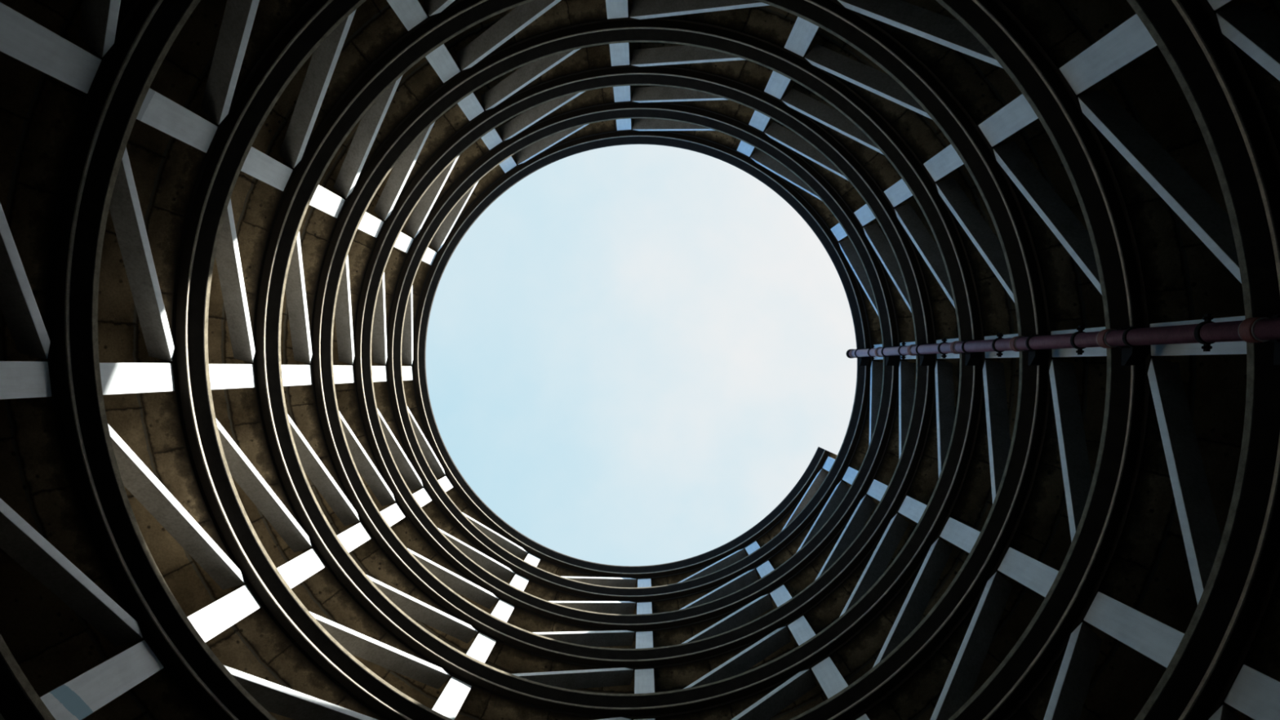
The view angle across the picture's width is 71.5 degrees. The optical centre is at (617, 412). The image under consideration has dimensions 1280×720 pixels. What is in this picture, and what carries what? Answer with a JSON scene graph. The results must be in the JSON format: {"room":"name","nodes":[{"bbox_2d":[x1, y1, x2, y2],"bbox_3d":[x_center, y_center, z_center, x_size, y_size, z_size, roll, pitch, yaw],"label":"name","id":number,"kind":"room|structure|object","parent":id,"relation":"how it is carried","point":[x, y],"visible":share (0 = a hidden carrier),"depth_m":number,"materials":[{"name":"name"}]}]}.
{"room":"parking garage","nodes":[
{"label":"parking garage","id":0,"kind":"room"},
{"bbox_3d":[0.169,-0.816,13.942,26.240,31.170,26.240,0,-87,2],"label":"wall","id":1,"kind":"structure","parent":0,"visible":0},
{"bbox_2d":[0,0,1279,719],"bbox_3d":[0.183,-0.843,14.456,25.874,30.108,25.874,0,-87,2],"label":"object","id":2,"kind":"object","parent":1,"relation":"attached to","point":[1206,102],"visible":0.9,"depth_m":14.69,"materials":[{"name":"metal"}]},
{"bbox_2d":[0,203,50,359],"bbox_3d":[-6.776,-2.155,9.416,0.370,2.547,3.170,13,-87,1],"label":"brace","id":3,"kind":"object","parent":2,"relation":"on","point":[20,309],"visible":1,"depth_m":10.24,"materials":[{"name":"paint"}]},
{"bbox_2d":[0,360,51,399],"bbox_3d":[-7.133,-0.334,9.648,0.380,2.378,0.437,-2,-87,2],"label":"column","id":4,"kind":"structure","parent":2,"relation":"on","point":[18,379],"depth_m":10.37,"materials":[{"name":"paint"}]},
{"bbox_2d":[0,1,101,93],"bbox_3d":[-6.306,-3.944,9.200,0.380,2.378,0.437,28,-87,0],"label":"column","id":5,"kind":"structure","parent":2,"relation":"on","point":[22,38],"depth_m":9.51,"materials":[{"name":"paint"}]},
{"bbox_2d":[0,497,142,646],"bbox_3d":[-6.641,1.452,9.839,0.370,2.547,3.170,-17,-88,2],"label":"brace","id":6,"kind":"object","parent":2,"relation":"on","point":[19,540],"visible":1,"depth_m":10.29,"materials":[{"name":"paint"}]},
{"bbox_2d":[79,0,120,57],"bbox_3d":[-5.082,-5.338,8.967,0.370,2.547,3.170,43,-87,-1],"label":"brace","id":7,"kind":"object","parent":2,"relation":"on","point":[99,20],"visible":1,"depth_m":10.09,"materials":[{"name":"paint"}]},
{"bbox_2d":[40,640,164,719],"bbox_3d":[-6.035,3.209,10.041,0.380,2.378,0.437,-32,-88,3],"label":"column","id":8,"kind":"structure","parent":2,"relation":"on","point":[82,695],"depth_m":10.12,"materials":[{"name":"white concrete"}]},
{"bbox_2d":[99,362,174,395],"bbox_3d":[-7.057,-0.471,12.505,0.380,2.378,0.437,-2,-87,2],"label":"column","id":9,"kind":"structure","parent":2,"relation":"on","point":[117,378],"depth_m":12.66,"materials":[{"name":"paint"}]},
{"bbox_2d":[109,146,173,361],"bbox_3d":[-6.702,-2.293,12.274,0.370,2.547,3.170,13,-87,1],"label":"brace","id":10,"kind":"object","parent":2,"relation":"on","point":[125,209],"visible":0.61,"depth_m":12.45,"materials":[{"name":"paint"}]},
{"bbox_2d":[107,423,244,590],"bbox_3d":[-6.562,1.313,12.696,0.370,2.547,3.170,-17,-88,2],"label":"brace","id":11,"kind":"object","parent":2,"relation":"on","point":[137,478],"visible":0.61,"depth_m":12.88,"materials":[{"name":"paint"}]},
{"bbox_2d":[136,88,217,152],"bbox_3d":[-6.235,-4.082,12.057,0.380,2.378,0.437,28,-87,0],"label":"column","id":12,"kind":"structure","parent":2,"relation":"on","point":[157,111],"depth_m":12.20,"materials":[{"name":"grey concrete"}]},
{"bbox_2d":[186,584,261,642],"bbox_3d":[-5.953,3.070,12.899,0.380,2.378,0.437,-32,-88,3],"label":"column","id":13,"kind":"structure","parent":2,"relation":"on","point":[220,615],"depth_m":13.06,"materials":[{"name":"paint"}]},
{"bbox_2d":[200,0,259,124],"bbox_3d":[-5.013,-5.479,11.825,0.370,2.547,3.170,43,-87,-1],"label":"brace","id":14,"kind":"object","parent":2,"relation":"on","point":[239,15],"visible":1,"depth_m":12.42,"materials":[{"name":"paint"}]},
{"bbox_2d":[208,364,255,390],"bbox_3d":[-6.981,-0.609,15.363,0.380,2.378,0.437,-2,-87,2],"label":"column","id":15,"kind":"structure","parent":2,"relation":"on","point":[222,376],"depth_m":15.61,"materials":[{"name":"paint"}]},
{"bbox_2d":[215,198,255,362],"bbox_3d":[-6.629,-2.431,15.132,0.370,2.547,3.170,13,-87,1],"label":"brace","id":16,"kind":"object","parent":2,"relation":"on","point":[228,260],"visible":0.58,"depth_m":15.41,"materials":[{"name":"paint"}]},
{"bbox_2d":[215,417,311,552],"bbox_3d":[-6.483,1.175,15.554,0.370,2.547,3.170,-17,-88,2],"label":"brace","id":17,"kind":"object","parent":2,"relation":"on","point":[242,470],"visible":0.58,"depth_m":15.84,"materials":[{"name":"paint"}]},
{"bbox_2d":[240,146,293,191],"bbox_3d":[-6.164,-4.221,14.915,0.380,2.378,0.437,28,-87,0],"label":"column","id":18,"kind":"structure","parent":2,"relation":"on","point":[257,164],"depth_m":15.16,"materials":[{"name":"paint"}]},
{"bbox_2d":[281,364,311,386],"bbox_3d":[-6.904,-0.747,18.221,0.380,2.378,0.437,-2,-87,2],"label":"column","id":19,"kind":"structure","parent":2,"relation":"on","point":[292,375],"depth_m":18.56,"materials":[{"name":"paint"}]},
{"bbox_2d":[284,231,311,364],"bbox_3d":[-6.555,-2.569,17.989,0.370,2.547,3.170,13,-87,1],"label":"brace","id":20,"kind":"object","parent":2,"relation":"on","point":[295,294],"visible":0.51,"depth_m":18.36,"materials":[{"name":"paint"}]},
{"bbox_2d":[223,665,377,719],"bbox_3d":[-4.628,4.370,13.042,3.170,2.547,0.370,43,-87,-1],"label":"brace","id":21,"kind":"object","parent":2,"relation":"on","point":[277,699],"visible":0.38,"depth_m":12.87,"materials":[{"name":"paint"}]},
{"bbox_2d":[276,548,325,588],"bbox_3d":[-5.872,2.931,15.756,0.380,2.378,0.437,-32,-88,3],"label":"column","id":22,"kind":"structure","parent":2,"relation":"on","point":[295,571],"depth_m":16.01,"materials":[{"name":"paint"}]},
{"bbox_2d":[278,8,356,168],"bbox_3d":[-4.944,-5.620,14.683,0.370,2.547,3.170,43,-87,-1],"label":"brace","id":23,"kind":"object","parent":2,"relation":"on","point":[323,61],"visible":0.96,"depth_m":14.95,"materials":[{"name":"paint"}]},
{"bbox_2d":[287,413,359,525],"bbox_3d":[-6.404,1.037,18.411,0.370,2.547,3.170,-17,-88,2],"label":"brace","id":24,"kind":"object","parent":2,"relation":"on","point":[313,466],"visible":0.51,"depth_m":18.79,"materials":[{"name":"paint"}]},
{"bbox_2d":[309,184,345,217],"bbox_3d":[-6.093,-4.360,17.773,0.380,2.378,0.437,28,-87,0],"label":"column","id":25,"kind":"structure","parent":2,"relation":"on","point":[324,200],"depth_m":18.11,"materials":[{"name":"paint"}]},
{"bbox_2d":[334,256,354,364],"bbox_3d":[-6.481,-2.707,20.847,0.370,2.547,3.170,13,-87,1],"label":"brace","id":26,"kind":"object","parent":2,"relation":"on","point":[343,313],"visible":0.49,"depth_m":21.31,"materials":[{"name":"paint"}]},
{"bbox_2d":[337,522,371,552],"bbox_3d":[-5.790,2.792,18.614,0.380,2.378,0.437,-32,-88,3],"label":"column","id":27,"kind":"structure","parent":2,"relation":"on","point":[356,535],"depth_m":18.96,"materials":[{"name":"paint"}]},
{"bbox_2d":[338,411,395,506],"bbox_3d":[-6.325,0.898,21.269,0.370,2.547,3.170,-17,-88,2],"label":"brace","id":28,"kind":"object","parent":2,"relation":"on","point":[365,466],"visible":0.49,"depth_m":21.73,"materials":[{"name":"paint"}]},
{"bbox_2d":[333,75,402,198],"bbox_3d":[-4.875,-5.760,17.541,0.370,2.547,3.170,43,-87,-1],"label":"brace","id":29,"kind":"object","parent":2,"relation":"on","point":[369,126],"visible":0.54,"depth_m":17.91,"materials":[{"name":"paint"}]},
{"bbox_2d":[372,272,386,364],"bbox_3d":[-6.408,-2.845,23.705,0.370,2.547,3.170,13,-87,1],"label":"brace","id":30,"kind":"object","parent":2,"relation":"on","point":[379,331],"visible":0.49,"depth_m":24.25,"materials":[{"name":"paint"}]},
{"bbox_2d":[309,611,450,688],"bbox_3d":[-4.545,4.229,15.900,3.170,2.547,0.370,43,-87,-1],"label":"brace","id":31,"kind":"object","parent":2,"relation":"on","point":[359,645],"visible":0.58,"depth_m":16.19,"materials":[{"name":"paint"}]},
{"bbox_2d":[377,408,422,490],"bbox_3d":[-6.246,0.760,24.127,0.370,2.547,3.170,-17,-88,2],"label":"brace","id":32,"kind":"object","parent":2,"relation":"on","point":[406,468],"visible":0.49,"depth_m":24.67,"materials":[{"name":"paint"}]},
{"bbox_2d":[373,121,435,221],"bbox_3d":[-4.807,-5.901,20.398,0.370,2.547,3.170,43,-87,-1],"label":"brace","id":33,"kind":"object","parent":2,"relation":"on","point":[402,170],"visible":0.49,"depth_m":20.85,"materials":[{"name":"paint"}]},
{"bbox_2d":[386,0,427,31],"bbox_3d":[-3.643,-6.934,14.469,0.437,2.378,0.380,-32,-88,3],"label":"column","id":34,"kind":"structure","parent":2,"relation":"on","point":[411,13],"depth_m":15.10,"materials":[{"name":"paint"}]},
{"bbox_2d":[401,287,413,365],"bbox_3d":[-6.334,-2.983,26.563,0.370,2.547,3.170,13,-87,1],"label":"brace","id":35,"kind":"object","parent":2,"relation":"on","point":[407,333],"visible":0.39,"depth_m":27.13,"materials":[{"name":"paint"}]},
{"bbox_2d":[366,574,478,643],"bbox_3d":[-4.461,4.088,18.757,3.170,2.547,0.370,43,-87,-1],"label":"brace","id":36,"kind":"object","parent":2,"relation":"on","point":[413,607],"visible":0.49,"depth_m":19.14,"materials":[{"name":"paint"}]},
{"bbox_2d":[407,407,445,478],"bbox_3d":[-6.167,0.622,26.984,0.370,2.547,3.170,-17,-88,2],"label":"brace","id":37,"kind":"object","parent":2,"relation":"on","point":[431,458],"visible":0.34,"depth_m":27.55,"materials":[{"name":"paint"}]},
{"bbox_2d":[404,156,458,237],"bbox_3d":[-4.738,-6.041,23.256,0.370,2.547,3.170,43,-87,-1],"label":"brace","id":38,"kind":"object","parent":2,"relation":"on","point":[423,208],"visible":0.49,"depth_m":23.79,"materials":[{"name":"paint"}]},
{"bbox_2d":[425,44,460,83],"bbox_3d":[-3.576,-7.077,17.326,0.437,2.378,0.380,-32,-88,3],"label":"column","id":39,"kind":"structure","parent":2,"relation":"on","point":[440,59],"depth_m":17.66,"materials":[{"name":"paint"}]},
{"bbox_2d":[431,676,471,719],"bbox_3d":[-3.133,5.446,16.053,0.437,2.378,0.380,28,-87,0],"label":"column","id":40,"kind":"structure","parent":2,"relation":"on","point":[451,700],"depth_m":16.32,"materials":[{"name":"paint"}]},
{"bbox_2d":[408,548,498,608],"bbox_3d":[-4.378,3.947,21.614,3.170,2.547,0.370,43,-87,-1],"label":"brace","id":41,"kind":"object","parent":2,"relation":"on","point":[455,582],"visible":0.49,"depth_m":22.08,"materials":[{"name":"paint"}]},
{"bbox_2d":[429,182,477,251],"bbox_3d":[-4.669,-6.182,26.114,0.370,2.547,3.170,42,-87,-1],"label":"brace","id":42,"kind":"object","parent":2,"relation":"on","point":[440,237],"visible":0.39,"depth_m":26.69,"materials":[{"name":"paint"}]},
{"bbox_2d":[457,92,484,120],"bbox_3d":[-3.510,-7.219,20.184,0.437,2.378,0.380,-32,-88,3],"label":"column","id":43,"kind":"structure","parent":2,"relation":"on","point":[470,106],"depth_m":20.59,"materials":[{"name":"paint"}]},
{"bbox_2d":[438,528,515,582],"bbox_3d":[-4.294,3.806,24.472,3.170,2.547,0.370,43,-87,-1],"label":"brace","id":44,"kind":"object","parent":2,"relation":"on","point":[491,566],"visible":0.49,"depth_m":25.01,"materials":[{"name":"paint"}]},
{"bbox_2d":[466,632,496,663],"bbox_3d":[-3.047,5.303,18.910,0.437,2.378,0.380,28,-87,0],"label":"column","id":45,"kind":"structure","parent":2,"relation":"on","point":[482,646],"depth_m":19.27,"materials":[{"name":"paint"}]},
{"bbox_2d":[462,512,527,559],"bbox_3d":[-4.210,3.665,27.329,3.170,2.547,0.370,42,-87,-1],"label":"brace","id":46,"kind":"object","parent":2,"relation":"on","point":[504,543],"visible":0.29,"depth_m":27.88,"materials":[{"name":"paint"}]},
{"bbox_2d":[456,0,561,70],"bbox_3d":[-1.817,-7.677,17.121,3.170,2.547,0.370,-17,-88,2],"label":"brace","id":47,"kind":"object","parent":2,"relation":"on","point":[522,15],"visible":0.92,"depth_m":17.53,"materials":[{"name":"paint"}]},
{"bbox_2d":[480,48,579,110],"bbox_3d":[-1.751,-7.822,19.979,3.170,2.547,0.370,-17,-88,2],"label":"brace","id":48,"kind":"object","parent":2,"relation":"on","point":[526,74],"visible":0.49,"depth_m":20.42,"materials":[{"name":"paint"}]},
{"bbox_2d":[499,91,584,140],"bbox_3d":[-1.685,-7.967,22.836,3.170,2.547,0.370,-17,-88,2],"label":"brace","id":49,"kind":"object","parent":2,"relation":"on","point":[526,118],"visible":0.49,"depth_m":23.37,"materials":[{"name":"paint"}]},
{"bbox_2d":[514,124,588,164],"bbox_3d":[-1.619,-8.113,25.694,3.170,2.547,0.370,-17,-88,2],"label":"brace","id":50,"kind":"object","parent":2,"relation":"on","point":[534,149],"visible":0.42,"depth_m":26.27,"materials":[{"name":"paint"}]},
{"bbox_2d":[510,667,633,688],"bbox_3d":[-1.245,5.763,18.997,3.170,2.547,0.370,13,-87,1],"label":"brace","id":51,"kind":"object","parent":2,"relation":"on","point":[600,677],"visible":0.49,"depth_m":19.38,"materials":[{"name":"paint"}]},
{"bbox_2d":[533,630,635,646],"bbox_3d":[-1.159,5.617,21.854,3.170,2.547,0.370,13,-87,1],"label":"brace","id":52,"kind":"object","parent":2,"relation":"on","point":[613,637],"visible":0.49,"depth_m":22.32,"materials":[{"name":"paint"}]},
{"bbox_2d":[548,600,635,614],"bbox_3d":[-1.073,5.471,24.711,3.170,2.547,0.370,13,-87,1],"label":"brace","id":53,"kind":"object","parent":2,"relation":"on","point":[622,607],"visible":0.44,"depth_m":25.23,"materials":[{"name":"paint"}]},
{"bbox_2d":[561,576,636,587],"bbox_3d":[-0.987,5.325,27.568,3.170,2.547,0.370,13,-87,1],"label":"brace","id":54,"kind":"object","parent":2,"relation":"on","point":[603,581],"visible":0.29,"depth_m":28.10,"materials":[{"name":"paint"}]},
{"bbox_2d":[605,0,628,18],"bbox_3d":[-0.030,-8.165,16.937,0.437,2.378,0.380,-2,-87,2],"label":"column","id":55,"kind":"structure","parent":2,"relation":"on","point":[615,9],"depth_m":17.66,"materials":[{"name":"paint"}]},
{"bbox_2d":[608,42,629,66],"bbox_3d":[0.035,-8.313,19.794,0.437,2.378,0.380,-2,-87,2],"label":"column","id":56,"kind":"structure","parent":2,"relation":"on","point":[619,52],"depth_m":20.20,"materials":[{"name":"paint"}]},
{"bbox_2d":[634,668,654,693],"bbox_3d":[0.590,6.111,19.094,0.437,2.378,0.380,-2,-87,2],"label":"column","id":57,"kind":"structure","parent":2,"relation":"on","point":[644,681],"depth_m":19.46,"materials":[{"name":"paint"}]},
{"bbox_2d":[632,118,715,130],"bbox_3d":[1.996,-8.255,25.351,3.170,2.547,0.370,13,-87,1],"label":"brace","id":58,"kind":"object","parent":2,"relation":"on","point":[639,124],"visible":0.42,"depth_m":25.90,"materials":[{"name":"paint"}]},
{"bbox_2d":[631,86,726,102],"bbox_3d":[1.930,-8.104,22.494,3.170,2.547,0.370,13,-87,1],"label":"brace","id":59,"kind":"object","parent":2,"relation":"on","point":[647,94],"visible":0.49,"depth_m":23.02,"materials":[{"name":"paint"}]},
{"bbox_2d":[631,44,744,66],"bbox_3d":[1.864,-7.954,19.637,3.170,2.547,0.370,13,-87,1],"label":"brace","id":60,"kind":"object","parent":2,"relation":"on","point":[676,55],"visible":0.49,"depth_m":20.07,"materials":[{"name":"paint"}]},
{"bbox_2d":[629,0,769,19],"bbox_3d":[1.798,-7.803,16.779,3.170,2.547,0.370,13,-87,1],"label":"brace","id":61,"kind":"object","parent":2,"relation":"on","point":[641,9],"visible":0.84,"depth_m":17.25,"materials":[{"name":"paint"}]},
{"bbox_2d":[678,548,746,582],"bbox_3d":[2.640,5.156,27.702,3.170,2.547,0.370,-17,-88,2],"label":"brace","id":62,"kind":"object","parent":2,"relation":"on","point":[738,555],"visible":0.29,"depth_m":28.22,"materials":[{"name":"paint"}]},
{"bbox_2d":[679,568,758,609],"bbox_3d":[2.554,5.307,24.845,3.170,2.547,0.370,-17,-88,2],"label":"brace","id":63,"kind":"object","parent":2,"relation":"on","point":[748,578],"visible":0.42,"depth_m":25.35,"materials":[{"name":"paint"}]},
{"bbox_2d":[680,594,773,644],"bbox_3d":[2.469,5.459,21.989,3.170,2.547,0.370,-17,-88,2],"label":"brace","id":64,"kind":"object","parent":2,"relation":"on","point":[757,607],"visible":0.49,"depth_m":22.45,"materials":[{"name":"paint"}]},
{"bbox_2d":[683,626,791,688],"bbox_3d":[2.383,5.610,19.132,3.170,2.547,0.370,-17,-88,2],"label":"brace","id":65,"kind":"object","parent":2,"relation":"on","point":[775,640],"visible":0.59,"depth_m":19.52,"materials":[{"name":"paint"}]},
{"bbox_2d":[730,669,815,719],"bbox_3d":[2.297,5.761,16.275,3.170,2.547,0.370,-17,-88,2],"label":"brace","id":66,"kind":"object","parent":2,"relation":"on","point":[798,685],"visible":1,"depth_m":16.90,"materials":[{"name":"paint"}]},
{"bbox_2d":[764,71,791,99],"bbox_3d":[3.661,-7.483,19.502,0.437,2.378,0.380,28,-87,0],"label":"column","id":67,"kind":"structure","parent":2,"relation":"on","point":[777,84],"depth_m":19.92,"materials":[{"name":"paint"}]},
{"bbox_2d":[750,149,822,200],"bbox_3d":[5.205,-6.567,25.115,3.170,2.547,0.370,43,-87,-1],"label":"brace","id":68,"kind":"object","parent":2,"relation":"on","point":[758,157],"visible":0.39,"depth_m":25.65,"materials":[{"name":"paint"}]},
{"bbox_2d":[784,16,818,57],"bbox_3d":[3.594,-7.330,16.645,0.437,2.378,0.380,28,-87,0],"label":"column","id":69,"kind":"structure","parent":2,"relation":"on","point":[802,33],"depth_m":16.98,"materials":[{"name":"paint"}]},
{"bbox_2d":[787,615,816,645],"bbox_3d":[4.148,4.995,19.181,0.437,2.378,0.380,-32,-88,3],"label":"column","id":70,"kind":"structure","parent":2,"relation":"on","point":[800,628],"depth_m":19.57,"materials":[{"name":"paint"}]},
{"bbox_2d":[782,469,827,529],"bbox_3d":[5.701,3.198,27.758,0.370,2.547,3.170,42,-87,-1],"label":"brace","id":71,"kind":"object","parent":2,"relation":"on","point":[821,475],"visible":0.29,"depth_m":28.27,"materials":[{"name":"paint"}]},
{"bbox_2d":[764,121,848,181],"bbox_3d":[5.137,-6.411,22.258,3.170,2.547,0.370,43,-87,-1],"label":"brace","id":72,"kind":"object","parent":2,"relation":"on","point":[775,131],"visible":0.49,"depth_m":22.76,"materials":[{"name":"paint"}]},
{"bbox_2d":[796,480,849,551],"bbox_3d":[5.618,3.354,24.902,0.370,2.547,3.170,43,-87,-1],"label":"brace","id":73,"kind":"object","parent":2,"relation":"on","point":[842,488],"visible":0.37,"depth_m":25.40,"materials":[{"name":"paint"}]},
{"bbox_2d":[811,656,848,698],"bbox_3d":[4.063,5.149,16.324,0.437,2.378,0.380,-32,-88,3],"label":"column","id":74,"kind":"structure","parent":2,"relation":"on","point":[828,675],"depth_m":16.62,"materials":[{"name":"paint"}]},
{"bbox_2d":[781,88,884,155],"bbox_3d":[5.069,-6.256,19.401,3.170,2.547,0.370,43,-87,-1],"label":"brace","id":75,"kind":"object","parent":2,"relation":"on","point":[818,111],"visible":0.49,"depth_m":19.82,"materials":[{"name":"paint"}]},
{"bbox_2d":[814,494,875,580],"bbox_3d":[5.535,3.510,22.045,0.370,2.547,3.170,43,-87,-1],"label":"brace","id":76,"kind":"object","parent":2,"relation":"on","point":[866,505],"visible":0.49,"depth_m":22.52,"materials":[{"name":"paint"}]},
{"bbox_2d":[839,239,878,315],"bbox_3d":[7.147,-3.498,24.983,0.370,2.547,3.170,-17,-88,2],"label":"brace","id":77,"kind":"object","parent":2,"relation":"on","point":[846,246],"visible":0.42,"depth_m":25.50,"materials":[{"name":"paint"}]},
{"bbox_2d":[804,44,931,119],"bbox_3d":[5.000,-6.101,16.544,3.170,2.547,0.370,43,-87,-1],"label":"brace","id":78,"kind":"object","parent":2,"relation":"on","point":[878,82],"visible":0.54,"depth_m":16.88,"materials":[{"name":"paint"}]},
{"bbox_2d":[839,513,908,617],"bbox_3d":[5.452,3.666,19.189,0.370,2.547,3.170,43,-87,-1],"label":"brace","id":79,"kind":"object","parent":2,"relation":"on","point":[882,554],"visible":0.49,"depth_m":19.58,"materials":[{"name":"paint"}]},
{"bbox_2d":[869,360,883,443],"bbox_3d":[7.298,0.132,24.929,0.370,2.547,3.170,13,-87,1],"label":"brace","id":80,"kind":"object","parent":2,"relation":"on","point":[877,367],"visible":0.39,"depth_m":25.44,"materials":[{"name":"paint"}]},
{"bbox_2d":[862,222,911,312],"bbox_3d":[7.074,-3.340,22.127,0.370,2.547,3.170,-17,-88,2],"label":"brace","id":81,"kind":"object","parent":2,"relation":"on","point":[873,233],"visible":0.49,"depth_m":22.61,"materials":[{"name":"paint"}]},
{"bbox_2d":[884,178,912,207],"bbox_3d":[6.392,-4.949,19.322,0.380,2.378,0.437,-32,-88,3],"label":"column","id":82,"kind":"structure","parent":2,"relation":"on","point":[898,193],"depth_m":19.74,"materials":[{"name":"paint"}]},
{"bbox_2d":[898,360,915,459],"bbox_3d":[7.220,0.291,22.072,0.370,2.547,3.170,13,-87,1],"label":"brace","id":83,"kind":"object","parent":2,"relation":"on","point":[906,369],"visible":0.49,"depth_m":22.54,"materials":[{"name":"paint"}]},
{"bbox_2d":[897,495,926,523],"bbox_3d":[6.676,2.252,19.210,0.380,2.378,0.437,28,-87,0],"label":"column","id":84,"kind":"structure","parent":2,"relation":"on","point":[912,508],"depth_m":19.61,"materials":[{"name":"paint"}]},
{"bbox_2d":[872,537,952,667],"bbox_3d":[5.369,3.822,16.332,0.370,2.547,3.170,43,-87,-1],"label":"brace","id":85,"kind":"object","parent":2,"relation":"on","point":[913,609],"visible":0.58,"depth_m":16.64,"materials":[{"name":"paint"}]},
{"bbox_2d":[837,0,1003,68],"bbox_3d":[4.932,-5.946,13.687,3.170,2.547,0.370,43,-87,-1],"label":"brace","id":86,"kind":"object","parent":2,"relation":"on","point":[948,32],"visible":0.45,"depth_m":13.81,"materials":[{"name":"paint"}]},
{"bbox_2d":[894,203,955,308],"bbox_3d":[7.001,-3.182,19.270,0.370,2.547,3.170,-17,-88,2],"label":"brace","id":87,"kind":"object","parent":2,"relation":"on","point":[921,237],"visible":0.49,"depth_m":19.68,"materials":[{"name":"paint"}]},
{"bbox_2d":[923,143,964,182],"bbox_3d":[6.322,-4.792,16.465,0.380,2.378,0.437,-32,-88,3],"label":"column","id":88,"kind":"structure","parent":2,"relation":"on","point":[947,160],"depth_m":16.80,"materials":[{"name":"paint"}]},
{"bbox_2d":[934,360,955,476],"bbox_3d":[7.142,0.449,19.216,0.370,2.547,3.170,13,-87,1],"label":"brace","id":89,"kind":"object","parent":2,"relation":"on","point":[944,373],"visible":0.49,"depth_m":19.61,"materials":[{"name":"paint"}]},
{"bbox_2d":[939,516,980,553],"bbox_3d":[6.595,2.409,16.354,0.380,2.378,0.437,28,-87,0],"label":"column","id":90,"kind":"structure","parent":2,"relation":"on","point":[959,534],"depth_m":16.67,"materials":[{"name":"paint"}]},
{"bbox_2d":[929,571,1013,719],"bbox_3d":[5.286,3.978,13.475,0.370,2.547,3.170,43,-87,-1],"label":"brace","id":91,"kind":"object","parent":2,"relation":"on","point":[958,686],"visible":0.96,"depth_m":13.74,"materials":[{"name":"paint"}]},
{"bbox_2d":[935,177,1014,302],"bbox_3d":[6.928,-3.023,16.413,0.370,2.547,3.170,-17,-88,2],"label":"brace","id":92,"kind":"object","parent":2,"relation":"on","point":[973,224],"visible":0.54,"depth_m":16.74,"materials":[{"name":"paint"}]},
{"bbox_2d":[982,359,1010,503],"bbox_3d":[7.064,0.607,16.359,0.370,2.547,3.170,13,-87,1],"label":"brace","id":93,"kind":"object","parent":2,"relation":"on","point":[994,385],"visible":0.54,"depth_m":16.68,"materials":[{"name":"paint"}]},
{"bbox_2d":[977,93,1038,146],"bbox_3d":[6.252,-4.635,13.608,0.380,2.378,0.437,-32,-88,3],"label":"column","id":94,"kind":"structure","parent":2,"relation":"on","point":[1018,113],"depth_m":13.85,"materials":[{"name":"paint"}]},
{"bbox_2d":[997,546,1058,597],"bbox_3d":[6.514,2.567,13.497,0.380,2.378,0.437,28,-87,0],"label":"column","id":95,"kind":"structure","parent":2,"relation":"on","point":[1036,575],"depth_m":13.72,"materials":[{"name":"paint"}]},
{"bbox_2d":[993,142,1102,294],"bbox_3d":[6.856,-2.865,13.556,0.370,2.547,3.170,-17,-88,2],"label":"brace","id":96,"kind":"object","parent":2,"relation":"on","point":[1060,219],"visible":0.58,"depth_m":13.79,"materials":[{"name":"paint"}]},
{"bbox_2d":[845,313,1279,365],"bbox_3d":[6.795,-1.060,14.765,0.478,23.950,0.568,0,-87,2],"label":"drain pipe","id":97,"kind":"object","parent":2,"relation":"attached to","point":[1135,342],"visible":1,"depth_m":11.85,"materials":[{"name":"metal"}]},
{"bbox_2d":[1048,359,1092,541],"bbox_3d":[6.986,0.766,13.502,0.370,2.547,3.170,13,-87,1],"label":"brace","id":98,"kind":"object","parent":2,"relation":"on","point":[1076,470],"visible":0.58,"depth_m":13.73,"materials":[{"name":"paint"}]},
{"bbox_2d":[1043,622,1102,719],"bbox_3d":[5.203,4.133,10.619,0.370,2.547,3.170,43,-87,-1],"label":"brace","id":99,"kind":"object","parent":2,"relation":"on","point":[1071,686],"visible":1,"depth_m":11.33,"materials":[{"name":"paint"}]},
{"bbox_2d":[1050,326,1106,357],"bbox_3d":[7.346,-1.069,13.525,0.380,2.378,0.437,-2,-87,2],"label":"column","id":100,"kind":"structure","parent":2,"relation":"on","point":[1093,351],"depth_m":13.85,"materials":[{"name":"paint"}]},
{"bbox_2d":[1059,13,1157,94],"bbox_3d":[6.182,-4.478,10.751,0.380,2.378,0.437,-32,-88,3],"label":"column","id":101,"kind":"structure","parent":2,"relation":"on","point":[1131,39],"depth_m":10.88,"materials":[{"name":"paint"}]},
{"bbox_2d":[1083,591,1184,667],"bbox_3d":[6.433,2.724,10.640,0.380,2.378,0.437,28,-87,0],"label":"column","id":102,"kind":"structure","parent":2,"relation":"on","point":[1159,642],"depth_m":10.75,"materials":[{"name":"paint"}]},
{"bbox_2d":[1078,88,1241,283],"bbox_3d":[6.783,-2.707,10.700,0.370,2.547,3.170,-17,-88,2],"label":"brace","id":103,"kind":"object","parent":2,"relation":"on","point":[1205,217],"visible":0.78,"depth_m":10.84,"materials":[{"name":"paint"}]},
{"bbox_2d":[1147,357,1221,604],"bbox_3d":[6.908,0.924,10.646,0.370,2.547,3.170,13,-87,1],"label":"brace","id":104,"kind":"object","parent":2,"relation":"on","point":[1201,534],"visible":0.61,"depth_m":10.77,"materials":[{"name":"paint"}]},
{"bbox_2d":[1149,315,1246,355],"bbox_3d":[7.270,-0.911,10.669,0.380,2.378,0.437,-2,-87,2],"label":"column","id":105,"kind":"structure","parent":2,"relation":"on","point":[1230,347],"depth_m":10.87,"materials":[{"name":"paint"}]},
{"bbox_2d":[1216,1,1279,80],"bbox_3d":[6.710,-2.549,7.843,0.370,2.547,3.170,-17,-88,2],"label":"brace","id":106,"kind":"object","parent":2,"relation":"on","point":[1255,32],"visible":1,"depth_m":8.80,"materials":[{"name":"paint"}]},
{"bbox_2d":[1224,664,1279,719],"bbox_3d":[6.352,2.882,7.784,0.380,2.378,0.437,28,-87,0],"label":"column","id":107,"kind":"structure","parent":2,"relation":"on","point":[1253,693],"depth_m":8.64,"materials":[{"name":"paint"}]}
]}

